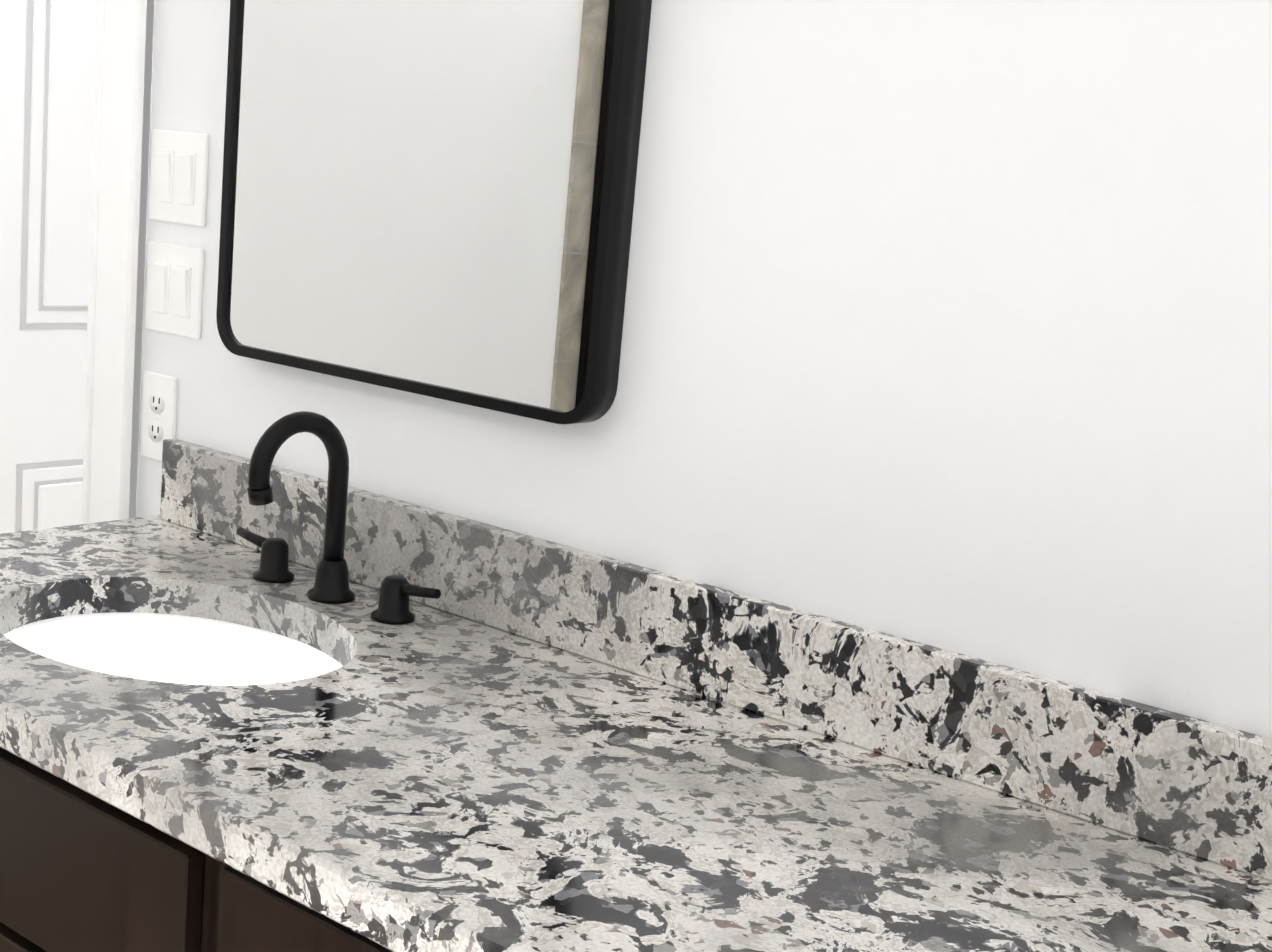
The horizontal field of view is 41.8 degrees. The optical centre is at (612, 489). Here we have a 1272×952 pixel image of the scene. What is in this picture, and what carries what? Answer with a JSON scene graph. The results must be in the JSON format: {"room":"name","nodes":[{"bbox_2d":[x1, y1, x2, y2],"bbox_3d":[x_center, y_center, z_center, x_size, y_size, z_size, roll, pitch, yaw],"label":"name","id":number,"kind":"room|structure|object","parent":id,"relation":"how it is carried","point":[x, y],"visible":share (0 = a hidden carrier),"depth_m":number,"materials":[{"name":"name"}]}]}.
{"room":"bathroom","nodes":[
{"label":"bathroom","id":0,"kind":"room"},
{"bbox_2d":[137,0,1271,738],"bbox_3d":[-0.127,-0.402,1.874,3.670,2.900,0.120,14,13,38],"label":"wall","id":1,"kind":"structure","parent":0,"point":[947,324],"depth_m":1.49,"materials":[{"name":"white paint"}]},
{"bbox_2d":[0,0,96,533],"bbox_3d":[-0.935,-0.279,3.095,0.139,2.055,0.711,14,13,38],"label":"door leaf","id":2,"kind":"structure","parent":1,"relation":"in","point":[47,65],"depth_m":2.94,"materials":[{"name":"white paint"}]},
{"bbox_2d":[81,0,154,523],"bbox_3d":[-0.951,-0.236,2.562,0.908,2.179,0.148,14,13,38],"label":"door frame","id":3,"kind":"structure","parent":1,"relation":"attached to","point":[121,144],"depth_m":2.23,"materials":[{"name":"white wood"}]},
{"bbox_2d":[140,370,177,461],"bbox_3d":[-0.607,-0.097,2.225,0.072,0.117,0.008,14,13,38],"label":"electrical outlet","id":4,"kind":"object","parent":1,"relation":"attached to","point":[159,408],"visible":0.98,"depth_m":2.22,"materials":[{"name":"white plastic"}]},
{"bbox_2d":[145,241,204,339],"bbox_3d":[-0.576,-0.262,2.177,0.117,0.117,0.013,14,13,38],"label":"switch plate","id":5,"kind":"object","parent":1,"relation":"attached to","point":[174,289],"visible":1,"depth_m":2.17,"materials":[{"name":"white plastic"}]},
{"bbox_2d":[149,129,208,226],"bbox_3d":[-0.563,-0.404,2.151,0.117,0.117,0.013,14,13,38],"label":"switch plate","id":6,"kind":"object","parent":1,"relation":"attached to","point":[179,177],"visible":1,"depth_m":2.15,"materials":[{"name":"white plastic"}]},
{"bbox_2d":[216,0,651,423],"bbox_3d":[-0.207,-0.571,1.819,0.620,0.924,0.038,14,13,38],"label":"mirror","id":7,"kind":"object","parent":1,"relation":"attached to","point":[433,198],"visible":1,"depth_m":1.82,"materials":[{"name":"black metal"}]},
{"bbox_2d":[156,439,1271,878],"bbox_3d":[0.252,0.188,1.529,2.202,0.107,0.021,14,13,38],"label":"backsplash","id":8,"kind":"structure","parent":1,"relation":"attached to","point":[1195,786],"depth_m":1.55,"materials":[{"name":"grey stone"}]},
{"bbox_3d":[-1.494,1.214,0.661,3.670,0.060,3.880,14,13,38],"label":"floor","id":9,"kind":"structure","parent":0,"visible":0},
{"bbox_2d":[0,759,371,951],"bbox_3d":[0.045,0.734,1.419,2.182,0.872,0.546,14,13,38],"label":"bathroom vanity","id":10,"kind":"object","parent":9,"relation":"on","point":[75,876],"depth_m":1.41,"materials":[{"name":"brown wood"}]},
{"bbox_2d":[0,516,1271,951],"bbox_3d":[0.060,0.283,1.340,2.228,0.043,0.570,14,13,38],"label":"countertop","id":11,"kind":"structure","parent":10,"relation":"on","point":[469,785],"depth_m":1.34,"materials":[{"name":"grey stone"}]},
{"bbox_2d":[0,583,379,702],"bbox_3d":[-0.466,0.247,1.753,0.481,0.157,0.372,14,13,38],"label":"sink","id":12,"kind":"object","parent":11,"relation":"in","point":[173,643],"depth_m":1.91,"materials":[{"name":"white ceramic"}]},
{"bbox_2d":[232,411,447,626],"bbox_3d":[-0.341,0.021,1.839,0.339,0.217,0.150,14,13,38],"label":"faucet","id":13,"kind":"object","parent":11,"relation":"on","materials":[{"name":"black metal"}]}
]}

